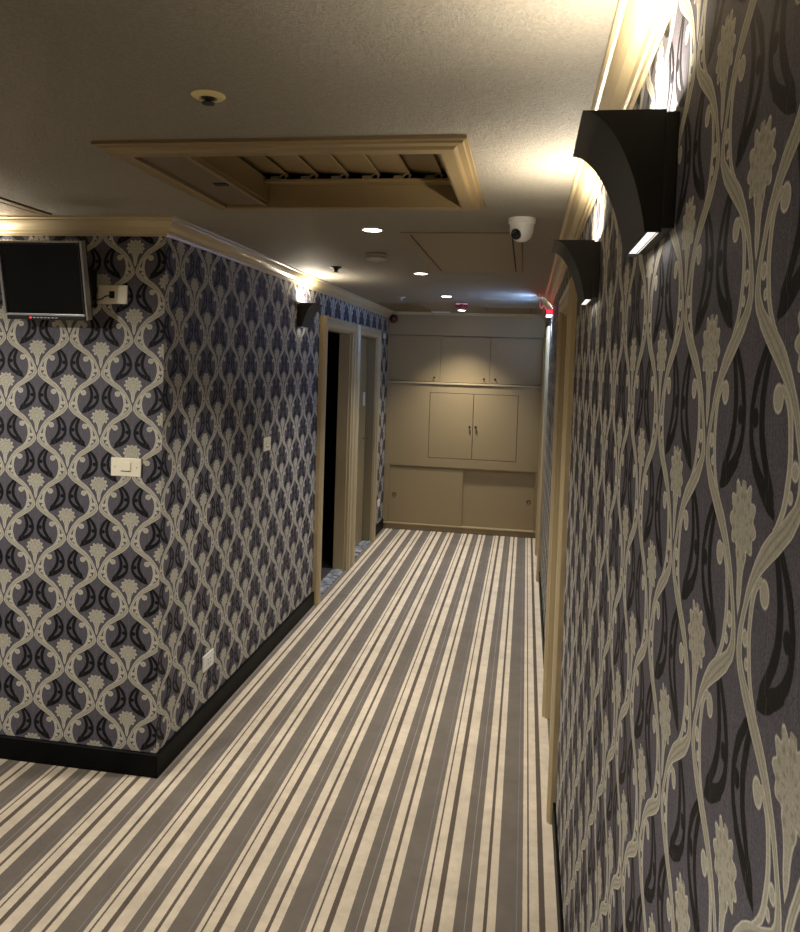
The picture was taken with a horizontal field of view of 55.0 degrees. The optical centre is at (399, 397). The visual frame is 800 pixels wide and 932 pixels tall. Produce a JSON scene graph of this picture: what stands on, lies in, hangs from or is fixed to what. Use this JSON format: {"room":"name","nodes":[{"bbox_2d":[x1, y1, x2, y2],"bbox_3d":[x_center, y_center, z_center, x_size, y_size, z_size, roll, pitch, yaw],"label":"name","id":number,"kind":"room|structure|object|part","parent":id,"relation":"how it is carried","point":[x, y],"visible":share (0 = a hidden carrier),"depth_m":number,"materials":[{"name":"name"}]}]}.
{"room":"hotel corridor","nodes":[
{"label":"hotel corridor","id":0,"kind":"room"},
{"bbox_2d":[0,235,146,750],"bbox_3d":[-2.767,0.363,3.547,3.428,2.350,0.085,2,2,9],"label":"wall","id":1,"kind":"structure","parent":0,"point":[72,392],"depth_m":3.29,"materials":[{"name":"paper"}]},
{"bbox_2d":[0,240,111,320],"bbox_3d":[-1.417,-0.476,3.161,0.418,0.317,0.176,2,2,9],"label":"wall monitor","id":2,"kind":"object","parent":1,"relation":"attached to","point":[40,280],"visible":1,"depth_m":3.11,"materials":[{"name":"black plastic"}]},
{"bbox_2d":[0,734,157,778],"bbox_3d":[-2.763,1.491,3.538,3.528,0.100,0.015,2,2,9],"label":"baseboard","id":3,"kind":"structure","parent":1,"relation":"attached to","point":[48,752],"depth_m":3.30,"materials":[{"name":"black wood"}]},
{"bbox_2d":[0,215,173,235],"bbox_3d":[-2.669,-0.767,3.415,3.575,0.074,0.062,2,2,9],"label":"trim","id":4,"kind":"structure","parent":1,"relation":"attached to","point":[10,225],"depth_m":3.19,"materials":[{"name":"beige wood"}]},
{"bbox_2d":[98,285,127,303],"bbox_3d":[-1.200,-0.430,3.211,0.132,0.078,0.011,2,2,9],"label":"wall socket","id":5,"kind":"object","parent":1,"relation":"attached to","point":[119,293],"visible":1,"depth_m":3.21,"materials":[{"name":"beige plastic"}]},
{"bbox_2d":[111,457,141,476],"bbox_3d":[-1.150,0.292,3.228,0.136,0.078,0.013,2,2,9],"label":"light switch","id":6,"kind":"object","parent":1,"relation":"attached to","point":[130,467],"visible":1,"depth_m":3.22,"materials":[{"name":"beige plastic"}]},
{"bbox_2d":[137,236,388,752],"bbox_3d":[-0.594,0.333,5.938,0.085,2.350,5.508,2,2,9],"label":"wall","id":7,"kind":"structure","parent":0,"point":[227,529],"depth_m":3.83,"materials":[{"name":"paper"}]},
{"bbox_2d":[202,648,213,672],"bbox_3d":[-0.938,1.287,3.761,0.012,0.078,0.125,2,2,9],"label":"wall socket","id":8,"kind":"object","parent":7,"relation":"attached to","point":[208,658],"visible":1,"depth_m":3.75,"materials":[{"name":"white plastic"}]},
{"bbox_2d":[262,437,270,451],"bbox_3d":[-0.777,0.273,4.496,0.013,0.078,0.125,2,2,9],"label":"light switch","id":9,"kind":"object","parent":7,"relation":"attached to","point":[266,441],"visible":1,"depth_m":4.48,"materials":[{"name":"beige plastic"}]},
{"bbox_2d":[156,519,382,777],"bbox_3d":[-0.610,1.465,5.805,0.015,0.100,5.188,2,2,9],"label":"baseboard","id":10,"kind":"structure","parent":7,"relation":"attached to","point":[174,746],"depth_m":4.00,"materials":[{"name":"black wood"}]},
{"bbox_2d":[166,216,392,317],"bbox_3d":[-0.516,-0.793,5.682,0.062,0.074,5.235,2,2,9],"label":"trim","id":11,"kind":"structure","parent":7,"relation":"attached to","point":[181,230],"depth_m":4.14,"materials":[{"name":"beige wood"}]},
{"bbox_2d":[297,303,322,328],"bbox_3d":[-0.592,-0.540,5.098,0.120,0.156,0.228,2,2,9],"label":"wall sconce","id":12,"kind":"object","parent":7,"relation":"attached to","point":[306,312],"visible":1,"depth_m":5.00,"materials":[{"name":"black metal"}]},
{"bbox_2d":[312,315,357,604],"bbox_3d":[-0.547,0.443,6.118,0.136,2.120,1.055,2,2,9],"label":"door","id":13,"kind":"structure","parent":7,"relation":"in","point":[347,330],"depth_m":6.53,"materials":[{"name":"beige wood"}]},
{"bbox_2d":[350,324,381,565],"bbox_3d":[-0.375,0.401,7.234,0.159,2.120,1.025,2,2,9],"label":"door","id":14,"kind":"structure","parent":7,"relation":"in","point":[368,364],"depth_m":7.62,"materials":[{"name":"beige wood"}]},
{"bbox_2d":[0,528,557,931],"bbox_3d":[-1.847,1.597,3.863,5.408,0.080,10.270,2,2,9],"label":"floor","id":15,"kind":"structure","parent":0,"point":[383,767],"depth_m":3.17,"materials":[{"name":"carpet"}]},
{"bbox_2d":[383,464,537,537],"bbox_3d":[0.660,1.099,8.368,1.657,0.698,0.343,2,2,9],"label":"base cabinet","id":16,"kind":"object","parent":15,"relation":"on","point":[423,498],"visible":0.93,"depth_m":8.24,"materials":[{"name":"beige paint"}]},
{"bbox_3d":[0.276,1.058,8.297,0.796,0.608,0.020,2,2,9],"label":"sliding door","id":17,"kind":"part","parent":16,"relation":"part of","materials":[{"name":"beige paint"}]},
{"bbox_3d":[1.031,1.087,8.208,0.793,0.608,0.020,2,2,9],"label":"sliding door","id":18,"kind":"part","parent":16,"relation":"part of","materials":[{"name":"beige paint"}]},
{"bbox_2d":[0,0,617,313],"bbox_3d":[-1.768,-0.804,3.761,5.408,0.030,10.270,2,2,9],"label":"ceiling","id":19,"kind":"structure","parent":0,"point":[517,78],"depth_m":1.68,"materials":[{"name":"paint"}]},
{"bbox_2d":[0,197,51,214],"bbox_3d":[-1.906,-0.747,2.723,0.805,0.006,1.005,2,2,9],"label":"ceiling access panel","id":20,"kind":"object","parent":19,"relation":"attached to","point":[7,207],"visible":1,"depth_m":3.05,"materials":[{"name":"beige paint"}]},
{"bbox_2d":[191,89,225,105],"bbox_3d":[-0.416,-0.646,1.667,0.074,0.020,0.074,2,2,9],"label":"sprinkler","id":21,"kind":"object","parent":19,"relation":"attached to","point":[208,97],"visible":1,"depth_m":1.66,"materials":[{"name":"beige metal"}]},
{"bbox_2d":[91,135,484,210],"bbox_3d":[-0.262,-0.736,2.377,1.004,0.161,0.827,2,2,9],"label":"ceiling vent","id":22,"kind":"object","parent":19,"relation":"in","point":[222,174],"visible":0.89,"depth_m":2.48,"materials":[{"name":"beige paint"}]},
{"bbox_3d":[-0.498,-0.779,2.412,0.116,0.020,0.628,2,2,9],"label":"louvre blade","id":23,"kind":"part","parent":22,"relation":"part of","materials":[{"name":"beige paint"}]},
{"bbox_3d":[-0.391,-0.774,2.395,0.116,0.020,0.628,2,2,9],"label":"louvre blade","id":24,"kind":"part","parent":22,"relation":"part of","materials":[{"name":"beige paint"}]},
{"bbox_3d":[-0.283,-0.770,2.377,0.116,0.020,0.628,2,2,9],"label":"louvre blade","id":25,"kind":"part","parent":22,"relation":"part of","materials":[{"name":"beige paint"}]},
{"bbox_3d":[-0.176,-0.766,2.360,0.116,0.020,0.628,2,2,9],"label":"louvre blade","id":26,"kind":"part","parent":22,"relation":"part of","materials":[{"name":"beige paint"}]},
{"bbox_3d":[-0.138,-0.746,2.663,0.680,0.010,0.062,2,2,9],"label":"hinge rail","id":27,"kind":"part","parent":22,"relation":"part of","materials":[{"name":"beige metal"}]},
{"bbox_3d":[-0.069,-0.761,2.342,0.116,0.020,0.628,2,2,9],"label":"louvre blade","id":28,"kind":"part","parent":22,"relation":"part of","materials":[{"name":"beige paint"}]},
{"bbox_3d":[0.039,-0.757,2.325,0.116,0.020,0.628,2,2,9],"label":"louvre blade","id":29,"kind":"part","parent":22,"relation":"part of","materials":[{"name":"beige paint"}]},
{"bbox_3d":[0.146,-0.753,2.307,0.116,0.020,0.628,2,2,9],"label":"louvre blade","id":30,"kind":"part","parent":22,"relation":"part of","materials":[{"name":"beige paint"}]},
{"bbox_2d":[330,266,341,272],"bbox_3d":[-0.383,-0.762,4.590,0.068,0.034,0.068,2,2,9],"label":"sprinkler","id":31,"kind":"object","parent":19,"relation":"attached to","point":[335,268],"visible":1,"depth_m":4.58,"materials":[{"name":"black metal"}]},
{"bbox_2d":[361,227,383,231],"bbox_3d":[-0.117,-0.711,3.257,0.098,0.006,0.098,2,2,9],"label":"recessed light","id":32,"kind":"object","parent":19,"relation":"in","point":[366,229],"visible":1,"depth_m":3.24,"materials":[{"name":"white glass"}]},
{"bbox_2d":[365,252,386,261],"bbox_3d":[-0.126,-0.726,3.993,0.116,0.039,0.116,2,2,9],"label":"smoke detector","id":33,"kind":"object","parent":19,"relation":"attached to","point":[371,256],"visible":1,"depth_m":3.95,"materials":[{"name":"grey plastic"}]},
{"bbox_2d":[378,302,430,311],"bbox_3d":[0.072,-0.888,7.592,0.375,0.006,1.060,2,2,9],"label":"ceiling access panel","id":34,"kind":"object","parent":19,"relation":"attached to","point":[407,307],"visible":0.98,"depth_m":7.49,"materials":[{"name":"beige paint"}]},
{"bbox_2d":[413,272,428,274],"bbox_3d":[0.129,-0.766,4.748,0.098,0.006,0.098,2,2,9],"label":"recessed light","id":35,"kind":"object","parent":19,"relation":"in","point":[416,273],"visible":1,"depth_m":4.73,"materials":[{"name":"white glass"}]},
{"bbox_2d":[431,311,451,312],"bbox_3d":[0.430,-0.890,7.999,0.200,0.014,0.140,2,2,9],"label":"ceiling vent","id":36,"kind":"object","parent":19,"relation":"in","point":[431,311],"visible":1,"depth_m":7.95,"materials":[{"name":"grey plastic"}]},
{"bbox_2d":[400,232,522,272],"bbox_3d":[0.362,-0.722,3.912,0.520,0.006,1.315,2,2,9],"label":"ceiling access panel","id":37,"kind":"object","parent":19,"relation":"attached to","point":[443,251],"visible":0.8,"depth_m":3.73,"materials":[{"name":"beige paint"}]},
{"bbox_2d":[455,303,468,307],"bbox_3d":[0.552,-0.821,6.868,0.120,0.048,0.077,2,2,9],"label":"exit sign","id":38,"kind":"object","parent":19,"relation":"attached to","point":[457,305],"visible":1,"depth_m":6.84,"materials":[{"name":"red plastic"}]},
{"bbox_2d":[481,306,535,313],"bbox_3d":[1.062,-0.852,7.501,0.510,0.006,0.700,2,2,9],"label":"ceiling access panel","id":39,"kind":"object","parent":19,"relation":"attached to","point":[485,309],"visible":1,"depth_m":7.43,"materials":[{"name":"beige paint"}]},
{"bbox_2d":[508,216,535,241],"bbox_3d":[0.463,-0.636,2.927,0.104,0.088,0.104,2,2,9],"label":"dome camera","id":40,"kind":"object","parent":19,"relation":"attached to","point":[521,227],"visible":1,"depth_m":2.89,"materials":[{"name":"white plastic"}]},
{"bbox_2d":[323,331,365,516],"bbox_3d":[-1.523,0.293,6.176,1.828,2.350,5.508,2,2,9],"label":"wall","id":41,"kind":"structure","parent":0,"point":[333,338],"depth_m":8.76,"materials":[{"name":"paint"}]},
{"bbox_2d":[321,517,333,580],"bbox_3d":[-1.519,1.464,6.175,1.728,0.012,5.423,2,2,9],"label":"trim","id":42,"kind":"structure","parent":41,"relation":"attached to","point":[328,522],"depth_m":7.41,"materials":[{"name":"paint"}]},
{"bbox_2d":[262,166,447,178],"bbox_3d":[-1.762,-0.969,3.754,5.408,0.040,10.270,2,2,9],"label":"ceiling slab","id":43,"kind":"structure","parent":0,"point":[321,175],"depth_m":3.00,"materials":[{"name":"paint"}]},
{"bbox_2d":[540,0,799,931],"bbox_3d":[0.758,0.486,3.392,0.085,2.350,10.100,2,2,9],"label":"wall","id":44,"kind":"structure","parent":0,"point":[678,782],"depth_m":0.80,"materials":[{"name":"paper"}]},
{"bbox_2d":[535,326,549,581],"bbox_3d":[1.327,0.462,6.880,0.143,2.140,0.995,2,2,9],"label":"door","id":45,"kind":"structure","parent":44,"relation":"in","point":[546,344],"depth_m":6.42,"materials":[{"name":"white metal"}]},
{"bbox_2d":[539,294,552,316],"bbox_3d":[1.124,-0.706,5.932,0.107,0.156,0.284,2,2,9],"label":"emergency light","id":46,"kind":"object","parent":44,"relation":"attached to","point":[549,312],"visible":1,"depth_m":5.81,"materials":[{"name":"red plastic"}]},
{"bbox_2d":[539,571,563,931],"bbox_3d":[0.647,1.619,3.282,0.010,0.090,9.765,2,2,9],"label":"baseboard","id":47,"kind":"structure","parent":44,"relation":"attached to","point":[560,921],"depth_m":2.72,"materials":[{"name":"wood"}]},
{"bbox_2d":[542,277,576,824],"bbox_3d":[0.763,0.589,3.456,0.143,2.140,1.011,2,2,9],"label":"door","id":48,"kind":"structure","parent":44,"relation":"in","point":[567,310],"depth_m":3.01,"materials":[{"name":"beige wood"}]},
{"bbox_2d":[552,240,600,305],"bbox_3d":[0.482,-0.342,2.134,0.120,0.156,0.228,2,2,9],"label":"wall sconce","id":49,"kind":"object","parent":44,"relation":"attached to","point":[581,257],"visible":1,"depth_m":2.02,"materials":[{"name":"black metal"}]},
{"bbox_2d":[540,0,676,321],"bbox_3d":[0.696,-0.647,3.190,0.062,0.074,9.765,2,2,9],"label":"trim","id":50,"kind":"structure","parent":44,"relation":"attached to","point":[638,27],"depth_m":1.38,"materials":[{"name":"beige wood"}]},
{"bbox_2d":[573,109,679,256],"bbox_3d":[0.310,-0.295,1.094,0.120,0.156,0.228,2,2,9],"label":"wall sconce","id":51,"kind":"object","parent":44,"relation":"attached to","point":[633,153],"visible":1,"depth_m":0.98,"materials":[{"name":"black metal"}]},
{"bbox_3d":[0.353,-0.293,1.087,0.003,0.155,0.212,2,2,9],"label":"plate","id":52,"kind":"part","parent":51,"relation":"part of","materials":[{"name":"black metal"}]},
{"bbox_3d":[0.724,0.266,8.554,1.835,2.350,0.085,2,2,9],"label":"wall","id":53,"kind":"structure","parent":0,"visible":0},
{"bbox_2d":[384,382,541,471],"bbox_3d":[0.686,0.307,8.331,1.657,0.884,0.350,2,2,9],"label":"upper cabinet","id":54,"kind":"object","parent":53,"relation":"attached to","point":[432,425],"visible":0.99,"depth_m":8.18,"materials":[{"name":"beige paint"}]},
{"bbox_3d":[0.544,0.303,8.214,0.461,0.692,0.021,2,2,9],"label":"door","id":55,"kind":"part","parent":54,"relation":"part of","materials":[{"name":"beige paint"}]},
{"bbox_3d":[1.004,0.322,8.139,0.461,0.692,0.021,2,2,9],"label":"door","id":56,"kind":"part","parent":54,"relation":"part of","materials":[{"name":"beige paint"}]},
{"bbox_2d":[387,314,545,387],"bbox_3d":[0.714,-0.518,8.301,1.657,0.764,0.341,2,2,9],"label":"upper cabinet","id":57,"kind":"object","parent":53,"relation":"attached to","point":[422,349],"visible":0.94,"depth_m":8.18,"materials":[{"name":"beige paint"}]},
{"bbox_2d":[390,314,397,322],"bbox_3d":[-0.067,-0.843,8.229,0.092,0.092,0.061,2,2,9],"label":"bell","id":58,"kind":"object","parent":57,"relation":"attached to","point":[393,318],"visible":1,"depth_m":8.21,"materials":[{"name":"red metal"}]},
{"bbox_3d":[0.165,-0.423,8.293,0.547,0.486,0.016,2,2,9],"label":"door","id":59,"kind":"part","parent":57,"relation":"part of","materials":[{"name":"beige paint"}]},
{"bbox_3d":[0.701,-0.147,8.316,1.657,0.020,0.341,2,2,9],"label":"shelf rail","id":60,"kind":"part","parent":57,"relation":"part of","materials":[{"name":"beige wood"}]},
{"bbox_3d":[0.698,-0.401,8.206,0.526,0.486,0.016,2,2,9],"label":"door","id":61,"kind":"part","parent":57,"relation":"part of","materials":[{"name":"beige paint"}]},
{"bbox_2d":[392,311,541,317],"bbox_3d":[0.698,-0.878,8.120,1.665,0.030,0.026,2,2,9],"label":"trim","id":62,"kind":"structure","parent":57,"relation":"attached to","point":[394,312],"depth_m":8.11,"materials":[{"name":"beige wood"}]},
{"bbox_3d":[1.225,-0.380,8.119,0.536,0.486,0.016,2,2,9],"label":"door","id":63,"kind":"part","parent":57,"relation":"part of","materials":[{"name":"beige paint"}]}
]}

